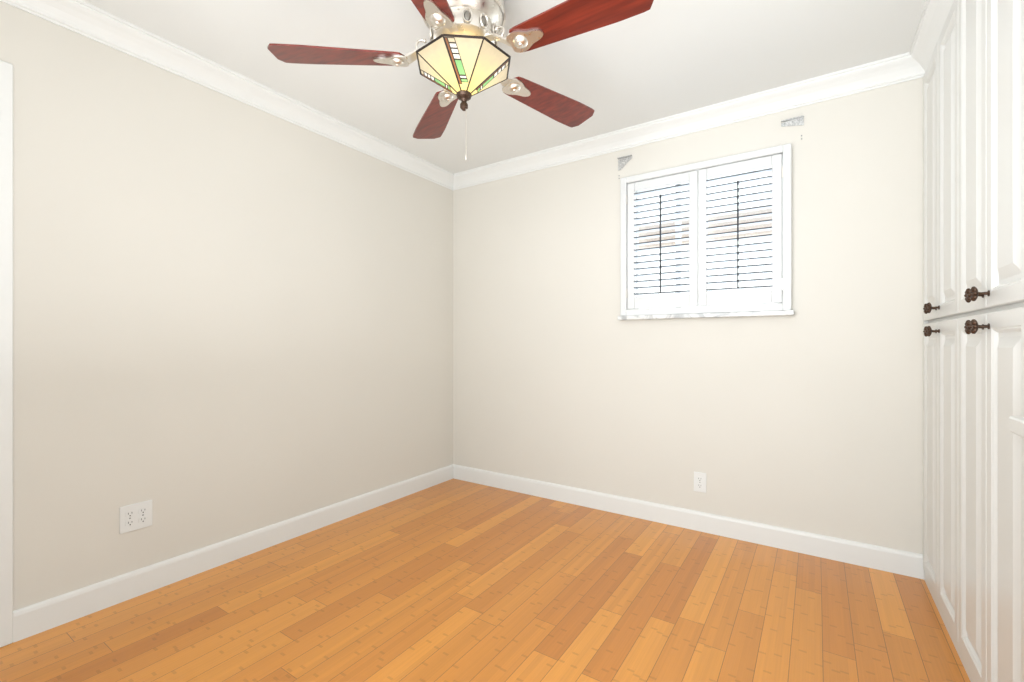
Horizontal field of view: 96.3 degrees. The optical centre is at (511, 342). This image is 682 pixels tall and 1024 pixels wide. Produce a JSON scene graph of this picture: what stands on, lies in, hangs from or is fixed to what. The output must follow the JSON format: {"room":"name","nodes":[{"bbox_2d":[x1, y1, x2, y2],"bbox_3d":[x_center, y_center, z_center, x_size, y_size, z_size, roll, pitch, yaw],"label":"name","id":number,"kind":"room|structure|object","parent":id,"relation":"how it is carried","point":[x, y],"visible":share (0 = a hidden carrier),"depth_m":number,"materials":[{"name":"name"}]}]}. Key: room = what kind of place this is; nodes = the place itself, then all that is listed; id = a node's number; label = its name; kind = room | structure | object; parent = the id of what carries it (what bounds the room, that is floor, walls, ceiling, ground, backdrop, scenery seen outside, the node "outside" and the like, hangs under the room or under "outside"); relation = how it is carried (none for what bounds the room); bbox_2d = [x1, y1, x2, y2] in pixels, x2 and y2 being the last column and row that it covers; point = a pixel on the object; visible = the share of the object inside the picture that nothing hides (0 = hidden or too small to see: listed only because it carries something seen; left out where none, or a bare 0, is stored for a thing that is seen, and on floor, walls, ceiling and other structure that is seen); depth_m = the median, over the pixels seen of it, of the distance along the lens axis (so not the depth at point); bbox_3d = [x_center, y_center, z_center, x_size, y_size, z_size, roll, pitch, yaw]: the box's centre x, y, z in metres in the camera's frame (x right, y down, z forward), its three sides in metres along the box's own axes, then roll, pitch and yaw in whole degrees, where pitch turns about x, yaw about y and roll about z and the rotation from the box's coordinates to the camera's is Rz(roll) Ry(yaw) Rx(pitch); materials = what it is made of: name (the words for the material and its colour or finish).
{"room":"empty bedroom","nodes":[
{"label":"empty bedroom","id":0,"kind":"room"},
{"bbox_2d":[0,1,452,610],"bbox_3d":[-1.516,-0.120,2.304,0.120,2.450,3.800,0,0,34],"label":"wall","id":1,"kind":"structure","parent":0,"point":[232,317],"depth_m":2.19,"materials":[{"name":"beige paint"}]},
{"bbox_2d":[0,60,12,647],"bbox_3d":[-2.115,0.040,1.279,0.018,2.130,0.990,0,0,34],"label":"door frame","id":2,"kind":"structure","parent":1,"relation":"attached to","point":[6,353],"depth_m":1.67,"materials":[{"name":"white paint"}]},
{"bbox_2d":[119,500,151,533],"bbox_3d":[-1.640,0.759,2.002,0.008,0.115,0.116,0,0,34],"label":"electrical outlet","id":3,"kind":"object","parent":1,"relation":"attached to","point":[136,516],"visible":1,"depth_m":2.00,"materials":[{"name":"white plastic"}]},
{"bbox_2d":[0,0,455,190],"bbox_3d":[-1.435,-1.295,2.250,0.075,0.100,3.560,0,0,34],"label":"crown molding","id":4,"kind":"structure","parent":1,"relation":"attached to","point":[87,20],"depth_m":2.22,"materials":[{"name":"white paint"}]},
{"bbox_2d":[13,464,452,642],"bbox_3d":[-1.164,1.049,2.713,0.014,0.112,2.450,0,0,34],"label":"baseboard","id":5,"kind":"structure","parent":1,"relation":"attached to","point":[40,617],"depth_m":2.17,"materials":[{"name":"white paint"}]},
{"bbox_2d":[0,478,969,681],"bbox_3d":[-0.009,1.135,1.302,3.740,0.060,3.800,0,0,34],"label":"floor","id":6,"kind":"structure","parent":0,"point":[454,580],"depth_m":1.87,"materials":[{"name":"brown wood"}]},
{"bbox_2d":[923,9,950,637],"bbox_3d":[1.996,-0.119,1.710,0.608,2.448,0.658,0,0,34],"label":"tall cabinet","id":7,"kind":"object","parent":6,"relation":"on","point":[937,76],"depth_m":1.88,"materials":[{"name":"white paint"}]},
{"bbox_2d":[951,0,1014,681],"bbox_3d":[1.635,-0.119,1.167,0.608,2.448,0.646,0,0,34],"label":"tall cabinet","id":8,"kind":"object","parent":6,"relation":"on","point":[973,322],"depth_m":1.36,"materials":[{"name":"white paint"}]},
{"bbox_2d":[1015,0,1023,681],"bbox_3d":[0.839,-0.119,-0.032,0.608,2.448,2.272,0,0,34],"label":"tall cabinet","id":9,"kind":"object","parent":6,"relation":"on","point":[1019,4],"depth_m":1.14,"materials":[{"name":"white paint"}]},
{"bbox_2d":[83,0,925,173],"bbox_3d":[-0.009,-1.370,1.302,3.740,0.050,3.800,0,0,34],"label":"ceiling","id":10,"kind":"structure","parent":0,"point":[659,59],"depth_m":2.15,"materials":[{"name":"white paint"}]},
{"bbox_2d":[267,0,653,159],"bbox_3d":[-0.139,-1.017,1.719,1.306,0.656,1.358,0,0,34],"label":"ceiling fan","id":11,"kind":"object","parent":10,"relation":"hanging from","point":[462,57],"visible":1,"depth_m":1.66,"materials":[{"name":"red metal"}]},
{"bbox_2d":[453,78,922,553],"bbox_3d":[1.010,-0.120,2.835,3.500,2.450,0.120,0,0,34],"label":"wall","id":12,"kind":"structure","parent":0,"point":[807,416],"depth_m":2.62,"materials":[{"name":"beige paint"}]},
{"bbox_2d":[617,155,631,178],"bbox_3d":[0.723,-1.127,2.941,0.092,0.131,0.020,0,0,34],"label":"curtain bracket","id":13,"kind":"object","parent":12,"relation":"attached to","point":[623,161],"visible":1,"depth_m":2.95,"materials":[{"name":"metal"}]},
{"bbox_2d":[456,54,911,189],"bbox_3d":[0.709,-1.295,2.917,2.730,0.100,0.075,0,0,34],"label":"crown molding","id":14,"kind":"structure","parent":12,"relation":"attached to","point":[889,71],"depth_m":2.63,"materials":[{"name":"white paint"}]},
{"bbox_2d":[453,464,923,578],"bbox_3d":[0.720,1.049,2.947,2.894,0.112,0.014,0,0,34],"label":"baseboard","id":15,"kind":"structure","parent":12,"relation":"attached to","point":[906,563],"depth_m":2.63,"materials":[{"name":"white paint"}]},
{"bbox_2d":[694,472,705,492],"bbox_3d":[1.105,0.820,2.694,0.070,0.115,0.008,0,0,34],"label":"outlet","id":16,"kind":"object","parent":12,"relation":"attached to","point":[699,481],"visible":1,"depth_m":2.69,"materials":[{"name":"white plastic"}]},
{"bbox_2d":[618,143,793,319],"bbox_3d":[1.114,-0.598,2.719,0.957,0.905,0.167,0,0,34],"label":"window","id":17,"kind":"structure","parent":12,"relation":"in","point":[784,308],"depth_m":2.66,"materials":[{"name":"white paint"}]},
{"bbox_2d":[626,170,697,308],"bbox_3d":[0.909,-0.610,2.799,0.428,0.794,0.053,0,0,34],"label":"window shutter","id":18,"kind":"object","parent":17,"relation":"attached to","point":[690,299],"visible":0.98,"depth_m":2.78,"materials":[{"name":"white paint"}]},
{"bbox_2d":[698,154,782,305],"bbox_3d":[1.268,-0.610,2.561,0.428,0.794,0.053,0,0,34],"label":"window shutter","id":19,"kind":"object","parent":17,"relation":"attached to","point":[773,295],"visible":1,"depth_m":2.54,"materials":[{"name":"white paint"}]},
{"bbox_2d":[781,115,803,139],"bbox_3d":[1.488,-1.130,2.433,0.102,0.117,0.020,0,0,34],"label":"curtain bracket","id":20,"kind":"object","parent":12,"relation":"attached to","point":[797,121],"visible":1,"depth_m":2.43,"materials":[{"name":"metal"}]},
{"bbox_2d":[904,0,953,80],"bbox_3d":[0.927,-1.295,0.681,0.075,0.100,3.560,0,0,34],"label":"crown molding","id":21,"kind":"structure","parent":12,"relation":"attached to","point":[935,13],"depth_m":1.95,"materials":[{"name":"white paint"}]},
{"label":"outside","id":22,"kind":"structure","parent":0,"visible":0},
{"bbox_2d":[639,172,773,308],"bbox_3d":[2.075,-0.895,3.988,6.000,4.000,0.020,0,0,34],"label":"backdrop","id":23,"kind":"structure","parent":22,"point":[743,263],"depth_m":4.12,"materials":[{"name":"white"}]}
]}

